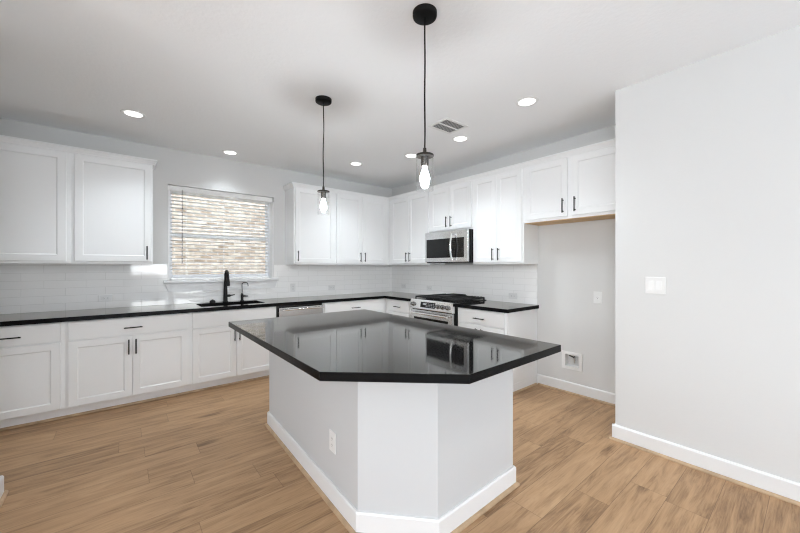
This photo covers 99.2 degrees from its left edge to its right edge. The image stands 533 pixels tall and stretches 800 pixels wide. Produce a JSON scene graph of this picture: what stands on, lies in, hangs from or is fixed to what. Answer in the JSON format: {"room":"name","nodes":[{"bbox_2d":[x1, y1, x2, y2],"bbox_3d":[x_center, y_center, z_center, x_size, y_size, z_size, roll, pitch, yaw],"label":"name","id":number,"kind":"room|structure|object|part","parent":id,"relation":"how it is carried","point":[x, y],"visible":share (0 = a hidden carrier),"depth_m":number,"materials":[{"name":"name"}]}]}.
{"room":"kitchen","nodes":[
{"label":"kitchen","id":0,"kind":"room"},
{"bbox_2d":[0,118,391,298],"bbox_3d":[-2.066,-0.012,4.669,5.130,2.743,0.240,0,0,-39],"label":"wall","id":1,"kind":"structure","parent":0,"point":[173,167],"depth_m":4.14,"materials":[{"name":"grey paint"}]},
{"bbox_2d":[0,142,70,263],"bbox_3d":[-3.479,-0.559,3.131,0.674,1.067,0.360,0,0,-39],"label":"upper cabinet","id":2,"kind":"object","parent":1,"relation":"attached to","point":[35,183],"visible":0.81,"depth_m":3.09,"materials":[{"name":"white paint"}]},
{"bbox_2d":[0,135,156,169],"bbox_3d":[-3.224,-1.111,3.350,1.346,0.054,0.342,0,0,-39],"label":"trim","id":3,"kind":"structure","parent":2,"relation":"attached to","point":[6,139],"depth_m":3.25,"materials":[{"name":"white paint"}]},
{"bbox_2d":[71,153,152,263],"bbox_3d":[-2.971,-0.559,3.545,0.636,1.067,0.360,0,0,-39],"label":"upper cabinet","id":4,"kind":"object","parent":1,"relation":"attached to","point":[112,199],"visible":1,"depth_m":3.42,"materials":[{"name":"white paint"}]},
{"bbox_2d":[0,264,391,313],"bbox_3d":[-1.999,0.211,4.564,4.780,0.470,0.008,0,0,-39],"label":"tile backsplash","id":5,"kind":"structure","parent":1,"relation":"attached to","point":[24,288],"depth_m":3.76,"materials":[{"name":"white tile"}]},
{"bbox_2d":[98,295,112,301],"bbox_3d":[-3.136,0.338,3.628,0.118,0.072,0.008,0,0,-39],"label":"wall outlet","id":6,"kind":"object","parent":5,"relation":"attached to","point":[101,298],"visible":1,"depth_m":3.63,"materials":[{"name":"white plastic"}]},
{"bbox_2d":[290,283,294,291],"bbox_3d":[-1.546,0.305,4.923,0.075,0.118,0.008,0,0,-39],"label":"wall outlet","id":7,"kind":"object","parent":5,"relation":"attached to","point":[292,286],"visible":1,"depth_m":4.92,"materials":[{"name":"white plastic"}]},
{"bbox_2d":[328,285,334,289],"bbox_3d":[-1.064,0.330,5.315,0.118,0.072,0.008,0,0,-39],"label":"wall outlet","id":8,"kind":"object","parent":5,"relation":"attached to","point":[330,287],"visible":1,"depth_m":5.31,"materials":[{"name":"white plastic"}]},
{"bbox_2d":[163,190,278,291],"bbox_3d":[-2.289,-0.333,4.441,1.330,1.265,0.263,0,0,-39],"label":"window","id":9,"kind":"structure","parent":1,"relation":"in","point":[254,283],"depth_m":4.41,"materials":[{"name":"plastic"}]},
{"bbox_3d":[-2.360,-0.653,4.520,1.178,0.573,0.024,0,0,-39],"label":"sash","id":10,"kind":"part","parent":9,"relation":"part of","materials":[{"name":"plastic"}]},
{"bbox_3d":[-2.343,-0.138,4.499,1.178,0.544,0.025,0,0,-39],"label":"sash","id":11,"kind":"part","parent":9,"relation":"part of","materials":[{"name":"glass"}]},
{"bbox_3d":[-2.351,-0.403,4.509,1.230,1.126,0.080,0,0,-39],"label":"frame","id":12,"kind":"part","parent":9,"relation":"part of","materials":[{"name":"plastic"}]},
{"bbox_2d":[168,185,271,279],"bbox_3d":[-2.289,-0.402,4.433,1.226,1.124,0.082,0,0,-39],"label":"window blind","id":13,"kind":"object","parent":9,"relation":"attached to","point":[181,190],"visible":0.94,"depth_m":4.38,"materials":[{"name":"plastic"}]},
{"bbox_3d":[-2.622,-0.385,4.176,0.002,1.039,0.054,0,0,-39],"label":"ladder cord","id":14,"kind":"part","parent":13,"relation":"part of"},
{"bbox_3d":[-2.300,0.150,4.438,1.144,0.018,0.050,0,0,-39],"label":"rail","id":15,"kind":"part","parent":13,"relation":"part of","materials":[{"name":"white plastic"}]},
{"bbox_3d":[-2.296,-0.385,4.441,0.002,1.039,0.054,0,0,-39],"label":"ladder cord","id":16,"kind":"part","parent":13,"relation":"part of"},
{"bbox_3d":[-2.264,0.179,4.410,1.330,0.036,0.183,0,0,-39],"label":"sill","id":17,"kind":"part","parent":9,"relation":"part of","materials":[{"name":"white paint"}]},
{"bbox_2d":[285,187,334,264],"bbox_3d":[-1.281,-0.559,4.921,0.627,1.067,0.360,0,0,-39],"label":"upper cabinet","id":18,"kind":"object","parent":1,"relation":"attached to","point":[309,230],"visible":0.98,"depth_m":4.78,"materials":[{"name":"white paint"}]},
{"bbox_2d":[283,138,614,200],"bbox_3d":[0.175,-1.111,3.894,1.660,0.054,3.792,0,0,-39],"label":"trim","id":19,"kind":"structure","parent":18,"relation":"attached to","point":[608,143],"depth_m":4.19,"materials":[{"name":"white paint"}]},
{"bbox_2d":[335,193,388,264],"bbox_3d":[-0.651,-0.559,5.434,0.996,1.067,0.360,0,0,-39],"label":"upper cabinet","id":20,"kind":"object","parent":1,"relation":"attached to","point":[361,223],"visible":0.98,"depth_m":5.29,"materials":[{"name":"white paint"}]},
{"bbox_3d":[-0.765,-0.564,5.167,0.443,1.024,0.019,0,0,-39],"label":"door","id":21,"kind":"part","parent":20,"relation":"part of","materials":[{"name":"white paint"}]},
{"bbox_3d":[-0.418,-0.564,5.449,0.443,1.024,0.019,0,0,-39],"label":"door","id":22,"kind":"part","parent":20,"relation":"part of","materials":[{"name":"white paint"}]},
{"bbox_2d":[0,0,799,188],"bbox_3d":[1.036,-1.443,-1.381,8.000,0.120,13.540,0,0,-39],"label":"ceiling","id":23,"kind":"structure","parent":0,"point":[207,77],"depth_m":2.36,"materials":[{"name":"white paint"}]},
{"bbox_2d":[120,109,145,117],"bbox_3d":[-2.413,-1.380,3.085,0.186,0.006,0.186,0,0,-39],"label":"recessed light","id":24,"kind":"object","parent":23,"relation":"in","point":[128,112],"visible":1,"depth_m":3.07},
{"bbox_2d":[222,150,238,154],"bbox_3d":[-2.059,-1.380,4.133,0.186,0.006,0.186,0,0,-39],"label":"recessed light","id":25,"kind":"object","parent":23,"relation":"in","point":[229,152],"visible":1,"depth_m":4.12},
{"bbox_2d":[315,95,331,210],"bbox_3d":[-0.632,-0.906,2.817,0.132,0.955,0.132,0,0,-39],"label":"pendant light","id":26,"kind":"object","parent":23,"relation":"hanging from","point":[322,100],"visible":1,"depth_m":2.80,"materials":[{"name":"black metal"}]},
{"bbox_3d":[-0.632,-1.004,2.816,0.010,0.701,0.021,0,0,6],"label":"cord","id":27,"kind":"part","parent":26,"relation":"part of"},
{"bbox_2d":[321,192,325,198],"bbox_3d":[-0.632,-0.587,2.817,0.042,0.054,0.042,0,0,-39],"label":"socket","id":28,"kind":"object","parent":26,"relation":"attached to","point":[323,194],"depth_m":2.80,"materials":[{"name":"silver metal"}]},
{"bbox_3d":[-0.632,-0.509,2.817,0.052,0.102,0.052,0,0,-39],"label":"bulb","id":29,"kind":"part","parent":26,"relation":"part of","materials":[{"name":"white glass"}]},
{"bbox_2d":[349,162,362,165],"bbox_3d":[-0.592,-1.380,4.585,0.186,0.006,0.186,0,0,-39],"label":"recessed light","id":30,"kind":"object","parent":23,"relation":"in","point":[350,163],"visible":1,"depth_m":4.56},
{"bbox_2d":[404,153,415,157],"bbox_3d":[0.144,-1.380,4.254,0.186,0.006,0.186,0,0,-39],"label":"recessed light","id":31,"kind":"object","parent":23,"relation":"in","point":[409,155],"visible":0.79,"depth_m":4.24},
{"bbox_2d":[413,3,436,184],"bbox_3d":[0.135,-0.898,1.855,0.132,0.971,0.132,0,0,-39],"label":"pendant light","id":32,"kind":"object","parent":23,"relation":"hanging from","point":[424,14],"visible":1,"depth_m":1.84,"materials":[{"name":"black metal"}]},
{"bbox_3d":[0.135,-0.996,1.855,0.010,0.717,0.021,0,0,6],"label":"cord","id":33,"kind":"part","parent":32,"relation":"part of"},
{"bbox_2d":[421,155,428,166],"bbox_3d":[0.135,-0.571,1.855,0.042,0.054,0.042,0,0,-39],"label":"socket","id":34,"kind":"object","parent":32,"relation":"attached to","point":[424,158],"depth_m":1.84,"materials":[{"name":"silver metal"}]},
{"bbox_3d":[0.135,-0.493,1.855,0.052,0.102,0.052,0,0,-39],"label":"bulb","id":35,"kind":"part","parent":32,"relation":"part of","materials":[{"name":"white glass"}]},
{"bbox_2d":[428,117,468,133],"bbox_3d":[0.475,-1.379,3.354,0.316,0.008,0.256,0,0,-39],"label":"ceiling vent","id":36,"kind":"object","parent":23,"relation":"in","point":[446,125],"visible":1,"depth_m":3.35,"materials":[{"name":"white metal"}]},
{"bbox_2d":[452,135,468,141],"bbox_3d":[0.654,-1.380,3.688,0.186,0.006,0.186,0,0,-39],"label":"recessed light","id":37,"kind":"object","parent":23,"relation":"in","point":[461,138],"visible":1,"depth_m":3.67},
{"bbox_2d":[515,96,538,106],"bbox_3d":[1.066,-1.380,2.860,0.186,0.006,0.186,0,0,-39],"label":"recessed light","id":38,"kind":"object","parent":23,"relation":"in","point":[527,101],"visible":1,"depth_m":2.85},
{"bbox_2d":[0,377,799,532],"bbox_3d":[1.036,1.420,-1.381,8.000,0.120,13.540,0,0,-39],"label":"floor","id":39,"kind":"structure","parent":0,"point":[205,461],"depth_m":2.15,"materials":[{"name":"brown wood"}]},
{"bbox_2d":[0,490,8,508],"bbox_3d":[-2.091,1.350,1.714,0.016,0.019,0.868,0,0,-39],"label":"trim","id":40,"kind":"structure","parent":39,"relation":"on","point":[4,495],"depth_m":1.99,"materials":[{"name":"brown wood"}]},
{"bbox_2d":[0,322,64,430],"bbox_3d":[-3.397,0.923,3.018,0.659,0.874,0.640,0,0,-39],"label":"base cabinet","id":41,"kind":"object","parent":39,"relation":"on","point":[32,356],"visible":0.88,"depth_m":2.89,"materials":[{"name":"white paint"}]},
{"bbox_3d":[-3.220,0.576,2.807,0.606,0.160,0.019,0,0,-39],"label":"drawer","id":42,"kind":"part","parent":41,"relation":"part of","materials":[{"name":"white paint"}]},
{"bbox_3d":[-3.220,0.961,2.807,0.606,0.582,0.019,0,0,-39],"label":"door","id":43,"kind":"part","parent":41,"relation":"part of","materials":[{"name":"white paint"}]},
{"bbox_3d":[-3.263,1.350,2.853,0.659,0.019,0.016,0,0,-39],"label":"shoe moulding","id":44,"kind":"part","parent":41,"relation":"part of","materials":[{"name":"brown wood"}]},
{"bbox_2d":[65,313,189,417],"bbox_3d":[-2.771,0.923,3.527,0.955,0.874,0.640,0,0,-39],"label":"base cabinet","id":45,"kind":"object","parent":39,"relation":"on","point":[111,363],"visible":0.96,"depth_m":3.27,"materials":[{"name":"white paint"}]},
{"bbox_3d":[-2.775,0.961,3.169,0.448,0.582,0.019,0,0,-39],"label":"door","id":46,"kind":"part","parent":45,"relation":"part of","materials":[{"name":"white paint"}]},
{"bbox_3d":[-2.637,1.350,3.363,0.955,0.019,0.016,0,0,-39],"label":"shoe moulding","id":47,"kind":"part","parent":45,"relation":"part of","materials":[{"name":"brown wood"}]},
{"bbox_3d":[-2.596,0.576,3.315,0.911,0.160,0.019,0,0,-39],"label":"drawer","id":48,"kind":"part","parent":45,"relation":"part of","materials":[{"name":"white paint"}]},
{"bbox_3d":[-2.562,0.772,3.308,0.011,0.142,0.036,0,0,-39],"label":"handle","id":49,"kind":"part","parent":45,"relation":"part of","materials":[{"name":"black metal"}]},
{"bbox_3d":[-2.421,0.961,3.458,0.460,0.582,0.019,0,0,-39],"label":"door","id":50,"kind":"part","parent":45,"relation":"part of","materials":[{"name":"white paint"}]},
{"bbox_2d":[189,306,275,392],"bbox_3d":[-2.047,0.923,4.117,0.912,0.874,0.640,0,0,-39],"label":"base cabinet","id":51,"kind":"object","parent":39,"relation":"on","point":[220,356],"visible":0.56,"depth_m":3.82,"materials":[{"name":"white paint"}]},
{"bbox_3d":[-2.043,0.961,3.765,0.435,0.582,0.019,0,0,-39],"label":"door","id":52,"kind":"part","parent":51,"relation":"part of","materials":[{"name":"white paint"}]},
{"bbox_3d":[-1.913,1.350,3.953,0.912,0.019,0.016,0,0,-39],"label":"shoe moulding","id":53,"kind":"part","parent":51,"relation":"part of","materials":[{"name":"brown wood"}]},
{"bbox_3d":[-1.874,0.576,3.903,0.870,0.160,0.019,0,0,-39],"label":"false drawer","id":54,"kind":"part","parent":51,"relation":"part of","materials":[{"name":"white paint"}]},
{"bbox_3d":[-1.704,0.961,4.041,0.431,0.582,0.019,0,0,-39],"label":"door","id":55,"kind":"part","parent":51,"relation":"part of","materials":[{"name":"white paint"}]},
{"bbox_2d":[276,303,322,316],"bbox_3d":[-1.439,0.920,4.585,0.620,0.856,0.644,0,0,-39],"label":"dishwasher","id":56,"kind":"object","parent":39,"relation":"on","point":[304,309],"visible":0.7,"depth_m":4.36,"materials":[{"name":"silver metal"}]},
{"bbox_3d":[-1.238,0.540,4.367,0.546,0.021,0.052,0,0,-39],"label":"handle","id":57,"kind":"part","parent":56,"relation":"part of","materials":[{"name":"metal"}]},
{"bbox_2d":[322,298,385,312],"bbox_3d":[-0.575,0.923,5.315,1.638,0.874,0.640,0,0,-39],"label":"base cabinet","id":58,"kind":"object","parent":39,"relation":"on","point":[379,305],"visible":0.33,"depth_m":4.91,"materials":[{"name":"white paint"}]},
{"bbox_2d":[0,292,423,326],"bbox_3d":[-1.595,0.466,4.076,4.789,0.040,1.275,0,0,-39],"label":"countertop","id":59,"kind":"structure","parent":58,"relation":"on","point":[121,312],"depth_m":3.64,"materials":[{"name":"black stone"}]},
{"bbox_2d":[223,270,234,301],"bbox_3d":[-2.135,0.244,4.282,0.141,0.404,0.192,0,0,-39],"label":"kitchen faucet","id":60,"kind":"object","parent":59,"relation":"on","point":[226,274],"visible":1,"depth_m":4.29,"materials":[{"name":"black metal"}]},
{"bbox_3d":[-2.165,0.112,4.257,0.033,0.139,0.163,0,0,-39],"label":"spout","id":61,"kind":"part","parent":60,"relation":"part of","materials":[{"name":"black metal"}]},
{"bbox_2d":[240,282,248,300],"bbox_3d":[-2.024,0.323,4.432,0.103,0.246,0.070,0,0,-21],"label":"water tap","id":62,"kind":"object","parent":59,"relation":"on","point":[242,295],"visible":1,"depth_m":4.42,"materials":[{"name":"black metal"}]},
{"bbox_2d":[265,351,519,532],"bbox_3d":[-0.220,0.923,2.498,1.019,0.874,1.846,0,0,-39],"label":"kitchen island","id":63,"kind":"object","parent":39,"relation":"on","point":[409,457],"visible":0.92,"depth_m":1.78,"materials":[{"name":"grey paint"}]},
{"bbox_2d":[329,429,335,454],"bbox_3d":[-0.387,1.003,1.953,0.008,0.120,0.076,0,0,-37],"label":"wall outlet","id":64,"kind":"object","parent":63,"relation":"attached to","point":[332,435],"visible":1,"depth_m":1.94,"materials":[{"name":"white plastic"}]},
{"bbox_3d":[-0.220,1.301,2.498,0.985,0.118,1.812,0,0,-39],"label":"baseboard","id":65,"kind":"part","parent":63,"relation":"part of","materials":[{"name":"white paint"}]},
{"bbox_3d":[-0.220,1.350,2.498,1.019,0.019,1.846,0,0,-39],"label":"shoe moulding","id":66,"kind":"part","parent":63,"relation":"part of","materials":[{"name":"brown wood"}]},
{"bbox_2d":[229,309,560,383],"bbox_3d":[-0.225,0.466,2.340,1.315,0.040,2.098,0,0,-39],"label":"island countertop","id":67,"kind":"structure","parent":63,"relation":"on","point":[363,345],"depth_m":1.85,"materials":[{"name":"black stone"}]},
{"bbox_2d":[386,299,410,317],"bbox_3d":[0.203,0.923,5.152,0.640,0.874,0.663,0,0,-39],"label":"base cabinet","id":68,"kind":"object","parent":39,"relation":"on","point":[396,307],"visible":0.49,"depth_m":4.98,"materials":[{"name":"white paint"}]},
{"bbox_3d":[-0.023,0.576,4.993,0.019,0.160,0.485,0,0,-39],"label":"drawer","id":69,"kind":"part","parent":68,"relation":"part of","materials":[{"name":"white paint"}]},
{"bbox_3d":[-0.023,0.961,4.993,0.019,0.582,0.485,0,0,-39],"label":"door","id":70,"kind":"part","parent":68,"relation":"part of","materials":[{"name":"white paint"}]},
{"bbox_2d":[409,293,485,325],"bbox_3d":[0.619,0.870,4.560,0.724,0.980,0.768,0,0,-39],"label":"gas range","id":71,"kind":"object","parent":39,"relation":"on","point":[440,308],"visible":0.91,"depth_m":4.35,"materials":[{"name":"silver metal"}]},
{"bbox_3d":[0.357,0.500,4.404,0.015,0.071,0.270,0,0,-39],"label":"display panel","id":72,"kind":"part","parent":71,"relation":"part of","materials":[{"name":"black glass"}]},
{"bbox_3d":[0.363,0.612,4.351,0.063,0.024,0.678,0,0,-39],"label":"handle","id":73,"kind":"part","parent":71,"relation":"part of","materials":[{"name":"metal"}]},
{"bbox_3d":[0.400,0.860,4.382,0.036,0.570,0.760,0,0,-39],"label":"oven door","id":74,"kind":"part","parent":71,"relation":"part of","materials":[{"name":"silver metal"}]},
{"bbox_3d":[0.396,0.501,4.378,0.048,0.127,0.768,0,0,-39],"label":"control panel","id":75,"kind":"part","parent":71,"relation":"part of","materials":[{"name":"metal"}]},
{"bbox_2d":[414,298,485,304],"bbox_3d":[0.655,0.449,4.590,0.630,0.022,0.768,0,0,-39],"label":"cooktop","id":76,"kind":"object","parent":71,"relation":"in","point":[435,301],"depth_m":4.35,"materials":[{"name":"black metal"}]},
{"bbox_2d":[458,307,536,394],"bbox_3d":[1.130,0.923,4.013,0.640,0.874,0.711,0,0,-39],"label":"base cabinet","id":77,"kind":"object","parent":39,"relation":"on","point":[522,324],"visible":0.5,"depth_m":3.78,"materials":[{"name":"white paint"}]},
{"bbox_3d":[0.803,0.961,3.979,0.019,0.582,0.319,0,0,-39],"label":"door","id":78,"kind":"part","parent":77,"relation":"part of","materials":[{"name":"white paint"}]},
{"bbox_3d":[0.906,0.576,3.853,0.019,0.160,0.644,0,0,-39],"label":"drawer","id":79,"kind":"part","parent":77,"relation":"part of","materials":[{"name":"white paint"}]},
{"bbox_3d":[1.008,0.961,3.728,0.019,0.582,0.321,0,0,-39],"label":"door","id":80,"kind":"part","parent":77,"relation":"part of","materials":[{"name":"white paint"}]},
{"bbox_2d":[455,300,538,312],"bbox_3d":[1.133,0.466,4.015,0.635,0.040,0.720,0,0,-39],"label":"countertop","id":81,"kind":"structure","parent":77,"relation":"on","point":[495,306],"depth_m":3.90,"materials":[{"name":"black stone"}]},
{"bbox_3d":[1.359,1.350,3.751,0.554,0.019,0.016,0,0,-39],"label":"shoe moulding","id":82,"kind":"part","parent":77,"relation":"part of","materials":[{"name":"brown wood"}]},
{"bbox_3d":[1.353,1.310,3.771,0.571,0.100,0.021,0,0,-39],"label":"panel","id":83,"kind":"part","parent":77,"relation":"part of","materials":[{"name":"white paint"}]},
{"bbox_2d":[392,125,614,392],"bbox_3d":[1.115,-0.012,4.651,0.140,2.743,3.806,0,0,-39],"label":"wall","id":84,"kind":"structure","parent":0,"point":[576,260],"depth_m":3.63,"materials":[{"name":"grey paint"}]},
{"bbox_2d":[389,191,444,264],"bbox_3d":[0.123,-0.559,5.471,0.360,1.067,1.280,0,0,-39],"label":"upper cabinet","id":85,"kind":"object","parent":84,"relation":"attached to","point":[409,217],"visible":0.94,"depth_m":5.21,"materials":[{"name":"white paint"}]},
{"bbox_3d":[0.001,-0.564,5.408,0.019,1.024,0.433,0,0,-39],"label":"door","id":86,"kind":"part","parent":85,"relation":"part of","materials":[{"name":"white paint"}]},
{"bbox_3d":[0.276,-0.564,5.070,0.019,1.024,0.430,0,0,-39],"label":"door","id":87,"kind":"part","parent":85,"relation":"part of","materials":[{"name":"white paint"}]},
{"bbox_2d":[430,181,472,232],"bbox_3d":[0.773,-0.782,4.673,0.360,0.620,0.777,0,0,-39],"label":"upper cabinet","id":88,"kind":"object","parent":84,"relation":"attached to","point":[451,207],"visible":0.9,"depth_m":4.54,"materials":[{"name":"white paint"}]},
{"bbox_3d":[0.551,-0.787,4.732,0.019,0.578,0.369,0,0,-39],"label":"door","id":89,"kind":"part","parent":88,"relation":"part of","materials":[{"name":"white paint"}]},
{"bbox_2d":[425,229,472,262],"bbox_3d":[0.723,-0.257,4.634,0.470,0.426,0.764,0,0,-39],"label":"microwave oven","id":90,"kind":"object","parent":88,"relation":"attached to","point":[453,246],"visible":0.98,"depth_m":4.46,"materials":[{"name":"silver metal"}]},
{"bbox_3d":[0.515,-0.244,4.633,0.003,0.256,0.447,0,0,-39],"label":"door glass","id":91,"kind":"part","parent":90,"relation":"part of","materials":[{"name":"black glass"}]},
{"bbox_3d":[0.666,-0.252,4.391,0.075,0.357,0.027,0,0,-39],"label":"handle","id":92,"kind":"part","parent":90,"relation":"part of","materials":[{"name":"metal"}]},
{"bbox_3d":[0.787,-0.787,4.443,0.019,0.578,0.369,0,0,-39],"label":"door","id":93,"kind":"part","parent":88,"relation":"part of","materials":[{"name":"white paint"}]},
{"bbox_2d":[392,264,536,304],"bbox_3d":[0.722,0.211,5.016,0.008,0.470,2.745,0,0,-39],"label":"tile backsplash","id":94,"kind":"structure","parent":84,"relation":"attached to","point":[491,282],"depth_m":4.65,"materials":[{"name":"white tile"}]},
{"bbox_2d":[509,293,516,298],"bbox_3d":[1.387,0.363,4.187,0.008,0.072,0.118,0,0,-39],"label":"wall outlet","id":95,"kind":"object","parent":94,"relation":"attached to","point":[511,295],"visible":1,"depth_m":4.18,"materials":[{"name":"white plastic"}]},
{"bbox_2d":[473,168,537,264],"bbox_3d":[1.240,-0.559,4.100,0.360,1.067,0.700,0,0,-39],"label":"upper cabinet","id":96,"kind":"object","parent":84,"relation":"attached to","point":[501,236],"visible":0.97,"depth_m":3.95,"materials":[{"name":"white paint"}]},
{"bbox_3d":[1.031,-0.564,4.143,0.019,1.024,0.332,0,0,-39],"label":"door","id":97,"kind":"part","parent":96,"relation":"part of","materials":[{"name":"white paint"}]},
{"bbox_3d":[1.242,-0.564,3.884,0.019,1.024,0.328,0,0,-39],"label":"door","id":98,"kind":"part","parent":96,"relation":"part of","materials":[{"name":"white paint"}]},
{"bbox_2d":[524,146,614,225],"bbox_3d":[1.788,-0.781,3.427,0.360,0.623,1.033,0,0,-39],"label":"upper cabinet","id":99,"kind":"object","parent":84,"relation":"attached to","point":[581,187],"visible":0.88,"depth_m":3.36,"materials":[{"name":"white paint"}]},
{"bbox_3d":[1.516,-0.789,3.547,0.019,0.574,0.452,0,0,-39],"label":"door","id":100,"kind":"part","parent":99,"relation":"part of","materials":[{"name":"white paint"}]},
{"bbox_3d":[1.614,-0.605,3.384,0.036,0.142,0.011,0,0,-39],"label":"handle","id":101,"kind":"part","parent":99,"relation":"part of","materials":[{"name":"black metal"}]},
{"bbox_3d":[1.688,-0.605,3.294,0.036,0.142,0.011,0,0,-39],"label":"handle","id":102,"kind":"part","parent":99,"relation":"part of","materials":[{"name":"black metal"}]},
{"bbox_3d":[1.827,-0.789,3.165,0.019,0.574,0.452,0,0,-39],"label":"door","id":103,"kind":"part","parent":99,"relation":"part of","materials":[{"name":"white paint"}]},
{"bbox_2d":[562,350,581,371],"bbox_3d":[1.867,1.010,3.669,0.080,0.186,0.214,0,0,-39],"label":"outlet box","id":104,"kind":"object","parent":84,"relation":"attached to","point":[570,360],"visible":0.97,"depth_m":3.68,"materials":[{"name":"white plastic"}]},
{"bbox_2d":[537,374,614,403],"bbox_3d":[1.915,1.301,3.547,0.014,0.118,1.034,0,0,-39],"label":"baseboard","id":105,"kind":"structure","parent":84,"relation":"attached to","point":[587,391],"depth_m":3.59,"materials":[{"name":"white paint"}]},
{"bbox_2d":[537,383,614,406],"bbox_3d":[1.903,1.350,3.537,0.016,0.019,1.001,0,0,-39],"label":"trim","id":106,"kind":"structure","parent":84,"relation":"attached to","point":[540,384],"depth_m":3.58,"materials":[{"name":"brown wood"}]},
{"bbox_2d":[594,292,601,303],"bbox_3d":[1.999,0.315,3.447,0.008,0.118,0.078,0,0,-39],"label":"wall outlet","id":107,"kind":"object","parent":84,"relation":"attached to","point":[597,295],"visible":1,"depth_m":3.44,"materials":[{"name":"white plastic"}]},
{"bbox_2d":[615,25,799,482],"bbox_3d":[4.936,-0.012,-0.613,0.862,2.743,9.204,0,0,-39],"label":"wall","id":108,"kind":"structure","parent":0,"point":[707,151],"depth_m":2.23,"materials":[{"name":"grey paint"}]},
{"bbox_2d":[645,277,665,293],"bbox_3d":[1.855,0.138,2.478,0.012,0.122,0.122,0,0,-39],"label":"light switch","id":109,"kind":"object","parent":108,"relation":"attached to","point":[653,285],"visible":1,"depth_m":2.48,"materials":[{"name":"white plastic"}]},
{"bbox_2d":[609,436,799,505],"bbox_3d":[4.568,1.350,-0.885,0.016,0.019,9.228,0,0,-39],"label":"trim","id":110,"kind":"structure","parent":108,"relation":"attached to","point":[726,478],"depth_m":2.22,"materials":[{"name":"brown wood"}]},
{"bbox_2d":[612,424,799,501],"bbox_3d":[4.586,1.301,-0.880,0.018,0.118,9.212,0,0,-39],"label":"baseboard","id":111,"kind":"structure","parent":108,"relation":"attached to","point":[781,486],"depth_m":2.22,"materials":[{"name":"white paint"}]},
{"bbox_3d":[-2.351,-0.012,1.474,0.653,2.743,0.843,0,0,-39],"label":"wall","id":112,"kind":"structure","parent":0,"visible":0},
{"bbox_2d":[0,475,3,497],"bbox_3d":[-2.100,1.301,1.697,0.018,0.118,0.852,0,0,-39],"label":"baseboard","id":113,"kind":"structure","parent":112,"relation":"attached to","point":[1,476],"depth_m":2.00,"materials":[{"name":"white paint"}]},
{"label":"outside","id":114,"kind":"structure","parent":0,"visible":0},
{"bbox_3d":[-2.687,1.770,6.041,14.000,0.120,2.650,0,0,-39],"label":"ground","id":115,"kind":"structure","parent":114,"visible":0},
{"bbox_2d":[172,194,264,274],"bbox_3d":[-3.602,-0.315,7.165,14.000,4.050,0.250,0,0,-39],"label":"brick wall","id":116,"kind":"structure","parent":115,"relation":"on","point":[243,268],"depth_m":6.93,"materials":[{"name":"beige brick"}]}
]}

